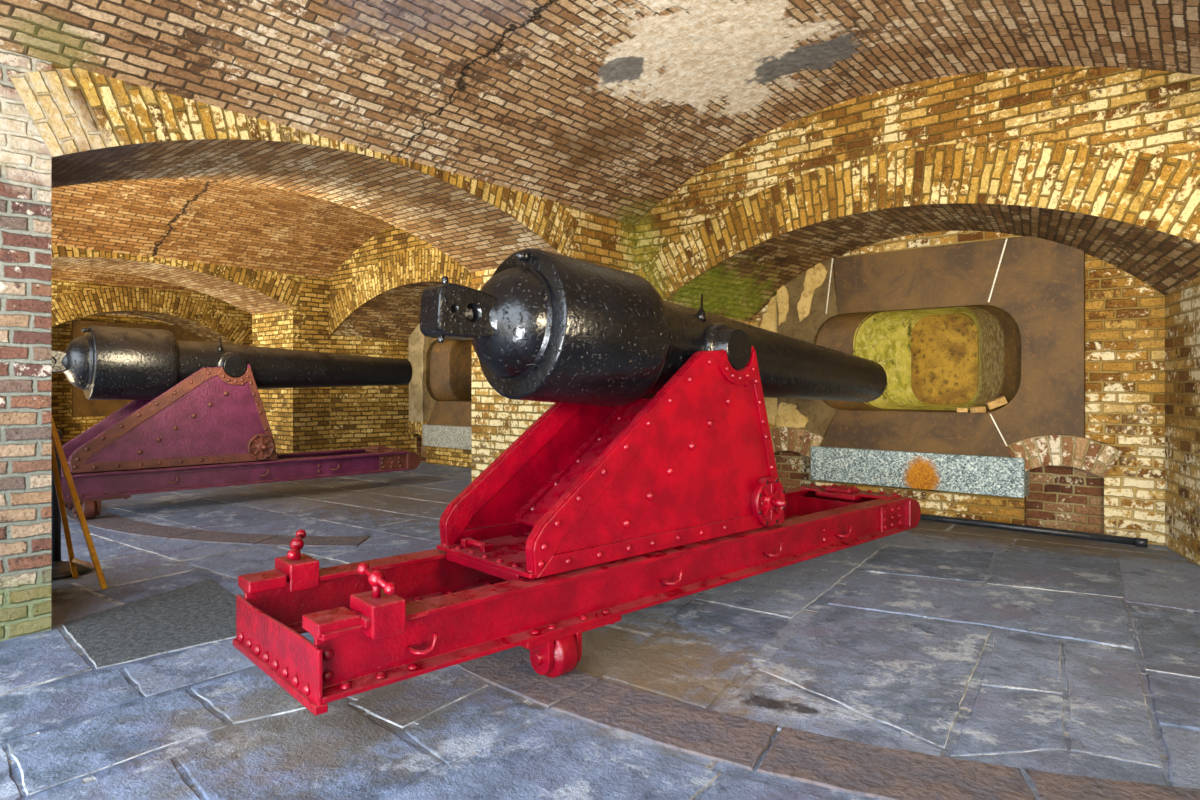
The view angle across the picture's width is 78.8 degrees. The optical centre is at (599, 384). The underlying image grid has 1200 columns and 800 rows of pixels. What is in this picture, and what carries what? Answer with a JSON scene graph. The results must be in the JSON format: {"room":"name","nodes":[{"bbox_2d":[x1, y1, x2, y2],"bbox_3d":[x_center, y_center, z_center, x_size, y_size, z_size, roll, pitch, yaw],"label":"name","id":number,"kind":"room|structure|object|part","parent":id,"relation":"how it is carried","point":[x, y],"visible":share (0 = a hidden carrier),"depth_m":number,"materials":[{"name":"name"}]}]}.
{"room":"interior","nodes":[
{"label":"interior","id":0,"kind":"room"},
{"bbox_2d":[51,268,201,292],"bbox_3d":[-9.484,-2.447,13.114,5.010,0.905,10.500,0,0,40],"label":"ceiling","id":1,"kind":"structure","parent":0,"point":[79,275],"depth_m":15.43,"materials":[{"name":"brown brick"}]},
{"bbox_2d":[51,279,251,445],"bbox_3d":[-11.742,-0.775,15.009,1.315,4.450,10.500,0,0,40],"label":"wall","id":2,"kind":"structure","parent":0,"point":[211,318],"depth_m":16.15,"materials":[{"name":"brick"}]},
{"bbox_2d":[72,320,206,416],"bbox_3d":[-11.051,-0.360,17.602,1.120,2.140,3.060,0,0,40],"label":"embrasure","id":3,"kind":"object","parent":2,"relation":"attached to","point":[81,406],"visible":0.09,"depth_m":16.48,"materials":[{"name":"brown brick"}]},
{"bbox_3d":[-11.403,-0.360,16.382,0.090,2.140,0.739,0,0,40],"label":"iron plate","id":4,"kind":"part","parent":3,"relation":"part of","materials":[{"name":"brown metal"}]},
{"bbox_3d":[-10.678,0.492,17.246,0.090,0.436,1.960,0,0,40],"label":"iron plate","id":5,"kind":"part","parent":3,"relation":"part of","materials":[{"name":"brown metal"}]},
{"bbox_3d":[-10.641,-1.112,17.290,0.090,0.636,1.737,0,0,40],"label":"iron plate","id":6,"kind":"part","parent":3,"relation":"part of","materials":[{"name":"brown metal"}]},
{"bbox_3d":[-9.930,-0.360,18.137,0.090,2.140,0.799,0,0,40],"label":"iron plate","id":7,"kind":"part","parent":3,"relation":"part of","materials":[{"name":"brown metal"}]},
{"bbox_2d":[51,245,329,452],"bbox_3d":[-7.812,-0.385,10.067,1.494,3.670,7.980,0,0,40],"label":"wall","id":8,"kind":"structure","parent":0,"point":[288,311],"depth_m":12.23,"materials":[{"name":"brick"}]},
{"bbox_2d":[51,179,391,278],"bbox_3d":[-5.269,-2.200,7.933,5.170,0.720,7.980,0,0,40],"label":"ceiling","id":9,"kind":"structure","parent":0,"point":[233,224],"depth_m":10.18,"materials":[{"name":"brick"}]},
{"bbox_2d":[0,48,634,641],"bbox_3d":[-2.725,-0.400,5.798,1.494,3.700,7.980,0,0,40],"label":"wall","id":10,"kind":"structure","parent":0,"point":[60,126],"depth_m":4.57,"materials":[{"name":"brick"}]},
{"bbox_2d":[329,225,471,467],"bbox_3d":[-2.282,-0.555,11.671,5.406,4.010,1.612,0,0,40],"label":"wall","id":11,"kind":"structure","parent":0,"point":[376,292],"depth_m":12.64,"materials":[{"name":"brick"}]},
{"bbox_2d":[408,325,425,422],"bbox_3d":[-3.272,-0.339,13.166,0.568,2.042,0.035,0,0,40],"label":"trim","id":12,"kind":"structure","parent":11,"relation":"attached to","point":[416,351],"depth_m":13.16,"materials":[{"name":"beige stone"}]},
{"bbox_2d":[422,424,471,449],"bbox_3d":[-2.232,0.890,12.446,2.140,0.380,0.360,0,0,40],"label":"sill","id":13,"kind":"structure","parent":11,"relation":"attached to","point":[446,436],"depth_m":12.54,"materials":[{"name":"grey stone"}]},
{"bbox_2d":[424,336,471,426],"bbox_3d":[-1.928,-0.360,12.792,3.060,2.140,1.120,0,0,40],"label":"embrasure","id":14,"kind":"object","parent":11,"relation":"attached to","point":[448,364],"visible":0.35,"depth_m":13.03,"materials":[{"name":"brown concrete"}]},
{"bbox_3d":[-3.148,-0.360,13.144,0.739,2.140,0.090,0,0,40],"label":"iron plate","id":15,"kind":"part","parent":14,"relation":"part of","materials":[{"name":"brown metal"}]},
{"bbox_3d":[-2.284,0.492,12.419,1.960,0.436,0.090,0,0,40],"label":"iron plate","id":16,"kind":"part","parent":14,"relation":"part of","materials":[{"name":"brown metal"}]},
{"bbox_2d":[0,462,1199,799],"bbox_3d":[-4.276,1.409,6.573,27.000,0.026,15.227,0,0,40],"label":"floor","id":17,"kind":"structure","parent":0,"point":[930,660],"depth_m":3.38,"materials":[{"name":"stone"}]},
{"bbox_2d":[51,429,91,579],"bbox_3d":[-4.061,0.865,5.444,0.460,1.070,0.460,0,0,40],"label":"stanchion","id":18,"kind":"object","parent":17,"relation":"on","point":[59,568],"visible":0.52,"depth_m":5.41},
{"bbox_2d":[51,414,106,589],"bbox_3d":[-3.552,0.773,5.007,0.306,1.273,0.844,0,0,-23],"label":"easel","id":19,"kind":"object","parent":17,"relation":"on","point":[55,439],"visible":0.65,"depth_m":4.90,"materials":[{"name":"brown wood"}]},
{"bbox_3d":[-3.690,0.773,4.992,0.040,1.273,0.766,0,0,-23],"label":"leg","id":20,"kind":"part","parent":19,"relation":"part of","materials":[{"name":"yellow wood"}]},
{"bbox_2d":[61,445,419,519],"bbox_3d":[-4.664,1.056,8.803,5.032,0.685,1.082,0,0,-44],"label":"chassis","id":21,"kind":"object","parent":17,"relation":"on","point":[91,487],"visible":0.78,"depth_m":8.56,"materials":[{"name":"purple paint"}]},
{"bbox_3d":[-5.404,1.284,7.527,0.056,0.176,0.150,0,0,-44],"label":"fork plate","id":22,"kind":"part","parent":21,"relation":"part of","materials":[{"name":"brown paint"}]},
{"bbox_3d":[-5.277,1.284,7.648,0.056,0.176,0.150,0,0,-44],"label":"fork plate","id":23,"kind":"part","parent":21,"relation":"part of","materials":[{"name":"brown paint"}]},
{"bbox_2d":[61,364,277,473],"bbox_3d":[-4.985,0.351,8.504,2.090,1.199,1.150,0,0,-44],"label":"carriage","id":24,"kind":"object","parent":21,"relation":"on","point":[211,416],"visible":0.93,"depth_m":8.28,"materials":[{"name":"purple paint"}]},
{"bbox_3d":[-5.260,0.330,8.800,2.078,1.156,0.032,0,0,-44],"label":"cheek plate","id":25,"kind":"part","parent":24,"relation":"part of","materials":[{"name":"purple paint"}]},
{"bbox_2d":[51,325,412,399],"bbox_3d":[-4.378,-0.218,9.087,4.357,0.810,0.868,1,-1,-44],"label":"barrel","id":26,"kind":"object","parent":24,"relation":"on","point":[108,363],"visible":0.84,"depth_m":8.28,"materials":[{"name":"black metal"}]},
{"bbox_2d":[81,328,89,331],"bbox_3d":[-5.549,-0.593,7.879,0.081,0.054,0.054,1,-1,-44],"label":"socket","id":27,"kind":"object","parent":26,"relation":"attached to","point":[83,329],"depth_m":7.86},
{"bbox_3d":[-5.003,1.047,9.058,4.830,0.259,0.161,0,0,-44],"label":"rail","id":28,"kind":"part","parent":21,"relation":"part of","materials":[{"name":"purple metal"}]},
{"bbox_3d":[-4.432,1.047,8.463,4.830,0.259,0.161,0,0,-44],"label":"rail","id":29,"kind":"part","parent":21,"relation":"part of","materials":[{"name":"purple metal"}]},
{"bbox_3d":[-3.141,0.910,10.302,0.200,0.080,0.360,0,0,-44],"label":"pintle plate","id":30,"kind":"part","parent":21,"relation":"part of","materials":[{"name":"brown paint"}]},
{"bbox_3d":[-2.831,1.048,9.964,0.380,0.215,0.025,0,0,-44],"label":"plate","id":31,"kind":"part","parent":21,"relation":"part of","materials":[{"name":"brown paint"}]},
{"bbox_3d":[-2.613,1.056,10.156,0.200,0.240,0.100,0,0,-44],"label":"nose plate","id":32,"kind":"part","parent":21,"relation":"part of","materials":[{"name":"brown paint"}]},
{"bbox_2d":[233,484,920,715],"bbox_3d":[0.482,1.056,4.722,5.032,0.685,1.082,0,0,-43],"label":"chassis","id":33,"kind":"object","parent":17,"relation":"on","point":[375,623],"visible":0.86,"depth_m":3.46,"materials":[{"name":"red paint"}]},
{"bbox_3d":[-1.343,1.090,3.052,0.080,0.239,0.984,0,0,-43],"label":"plate","id":34,"kind":"part","parent":33,"relation":"part of","materials":[{"name":"red paint"}]},
{"bbox_3d":[-1.462,0.767,3.521,0.050,0.107,0.242,0,0,-11],"label":"screw handle","id":35,"kind":"part","parent":33,"relation":"part of","materials":[{"name":"red paint"}]},
{"bbox_3d":[-0.886,0.767,2.895,0.245,0.095,0.050,0,0,41],"label":"screw handle","id":36,"kind":"part","parent":33,"relation":"part of","materials":[{"name":"red paint"}]},
{"bbox_3d":[0.148,1.047,4.984,4.830,0.259,0.161,0,0,-43],"label":"rail","id":37,"kind":"part","parent":33,"relation":"part of","materials":[{"name":"red metal"}]},
{"bbox_3d":[-0.285,1.284,3.462,0.056,0.176,0.150,0,0,-43],"label":"fork plate","id":38,"kind":"part","parent":33,"relation":"part of","materials":[{"name":"red paint"}]},
{"bbox_3d":[-0.156,1.284,3.580,0.056,0.176,0.150,0,0,-43],"label":"fork plate","id":39,"kind":"part","parent":33,"relation":"part of","materials":[{"name":"red paint"}]},
{"bbox_2d":[437,346,786,580],"bbox_3d":[0.155,0.351,4.429,2.090,1.199,1.150,0,0,-43],"label":"carriage","id":40,"kind":"object","parent":33,"relation":"on","point":[692,459],"visible":0.86,"depth_m":4.21,"materials":[{"name":"red paint"}]},
{"bbox_3d":[-0.430,0.917,3.892,0.500,0.067,0.860,0,0,-43],"label":"plate","id":41,"kind":"part","parent":40,"relation":"part of","materials":[{"name":"red paint"}]},
{"bbox_3d":[-0.114,0.330,4.731,2.078,1.156,0.032,0,0,-43],"label":"cheek plate","id":42,"kind":"part","parent":40,"relation":"part of","materials":[{"name":"red paint"}]},
{"bbox_3d":[0.122,0.456,4.399,0.998,0.733,0.772,0,0,-43],"label":"deck plate","id":43,"kind":"part","parent":40,"relation":"part of","materials":[{"name":"red paint"}]},
{"bbox_3d":[0.433,0.330,4.136,2.078,1.156,0.032,0,0,-43],"label":"cheek plate","id":44,"kind":"part","parent":40,"relation":"part of","materials":[{"name":"red paint"}]},
{"bbox_2d":[419,248,886,406],"bbox_3d":[0.777,-0.289,5.001,4.362,0.881,0.868,0,0,-43],"label":"barrel","id":45,"kind":"object","parent":40,"relation":"on","point":[545,326],"visible":0.98,"depth_m":3.86,"materials":[{"name":"black metal"}]},
{"bbox_2d":[516,250,529,260],"bbox_3d":[-0.404,-0.677,3.834,0.081,0.054,0.054,6,-4,-42],"label":"socket","id":46,"kind":"object","parent":45,"relation":"attached to","point":[524,255],"depth_m":3.82,"materials":[{"name":"black metal"}]},
{"bbox_3d":[2.037,0.910,6.187,0.200,0.080,0.360,0,0,-43],"label":"pintle plate","id":47,"kind":"part","parent":33,"relation":"part of","materials":[{"name":"red paint"}]},
{"bbox_3d":[2.340,1.048,5.843,0.380,0.215,0.025,0,0,-43],"label":"plate","id":48,"kind":"part","parent":33,"relation":"part of","materials":[{"name":"red paint"}]},
{"bbox_3d":[2.562,1.056,6.030,0.200,0.240,0.100,0,0,-43],"label":"nose plate","id":49,"kind":"part","parent":33,"relation":"part of","materials":[{"name":"red paint"}]},
{"bbox_2d":[920,514,1147,546],"bbox_3d":[3.867,1.367,7.082,2.321,0.076,0.083,0,0,41],"label":"pipe","id":50,"kind":"object","parent":17,"relation":"on","point":[1141,542],"visible":0.87,"depth_m":6.83,"materials":[{"name":"black metal"}]},
{"bbox_2d":[0,0,1199,224],"bbox_3d":[0.005,-2.251,3.507,5.660,0.819,7.980,0,0,40],"label":"ceiling","id":51,"kind":"structure","parent":0,"point":[607,108],"depth_m":5.31,"materials":[{"name":"brick"}]},
{"bbox_2d":[635,66,1199,565],"bbox_3d":[3.016,-0.605,7.095,5.660,4.110,1.412,0,0,40],"label":"wall","id":52,"kind":"structure","parent":0,"point":[1115,143],"depth_m":6.24,"materials":[{"name":"brick"}]},
{"bbox_2d":[750,231,1164,545],"bbox_3d":[3.449,-0.075,7.751,4.040,3.050,0.350,0,0,40],"label":"wall","id":53,"kind":"structure","parent":0,"point":[1110,480],"depth_m":6.69,"materials":[{"name":"brick"}]},
{"bbox_2d":[760,294,776,424],"bbox_3d":[2.017,-0.445,8.839,0.348,1.854,0.035,0,0,40],"label":"trim","id":54,"kind":"structure","parent":53,"relation":"attached to","point":[769,321],"depth_m":8.78,"materials":[{"name":"beige stone"}]},
{"bbox_2d":[811,446,1028,497],"bbox_3d":[3.334,0.890,7.777,2.140,0.380,0.360,0,0,40],"label":"sill","id":55,"kind":"structure","parent":53,"relation":"attached to","point":[960,473],"depth_m":7.54,"materials":[{"name":"grey stone"}]},
{"bbox_2d":[776,236,1084,456],"bbox_3d":[3.630,-0.359,8.120,3.068,2.145,1.132,0,0,40],"label":"embrasure","id":56,"kind":"object","parent":53,"relation":"attached to","point":[925,315],"visible":0.87,"depth_m":7.68,"materials":[{"name":"brown concrete"}]},
{"bbox_3d":[2.417,-0.360,8.474,0.739,2.140,0.090,0,0,40],"label":"iron plate","id":57,"kind":"part","parent":56,"relation":"part of","materials":[{"name":"brown metal"}]},
{"bbox_3d":[3.281,0.492,7.749,1.960,0.436,0.090,0,0,40],"label":"iron plate","id":58,"kind":"part","parent":56,"relation":"part of","materials":[{"name":"brown metal"}]},
{"bbox_3d":[3.325,-1.112,7.712,1.737,0.636,0.090,0,0,40],"label":"iron plate","id":59,"kind":"part","parent":56,"relation":"part of","materials":[{"name":"brown metal"}]},
{"bbox_2d":[956,408,967,412],"bbox_3d":[3.677,0.254,7.416,0.100,0.048,0.072,0,0,23],"label":"brick","id":60,"kind":"object","parent":56,"relation":"on","point":[965,410],"visible":1,"depth_m":7.38,"materials":[{"name":"brick"}]},
{"bbox_2d":[970,406,985,412],"bbox_3d":[3.789,0.247,7.316,0.122,0.065,0.080,0,0,-6],"label":"brick","id":61,"kind":"object","parent":56,"relation":"on","point":[979,409],"visible":1,"depth_m":7.28,"materials":[{"name":"brick"}]},
{"bbox_2d":[986,396,1007,409],"bbox_3d":[3.919,0.175,7.214,0.183,0.137,0.096,0,0,20],"label":"brick","id":62,"kind":"object","parent":56,"relation":"on","point":[1001,400],"visible":1,"depth_m":7.18,"materials":[{"name":"brick"}]},
{"bbox_3d":[4.172,-0.360,7.001,0.799,2.140,0.090,0,0,40],"label":"iron plate","id":63,"kind":"part","parent":56,"relation":"part of","materials":[{"name":"brown metal"}]}
]}

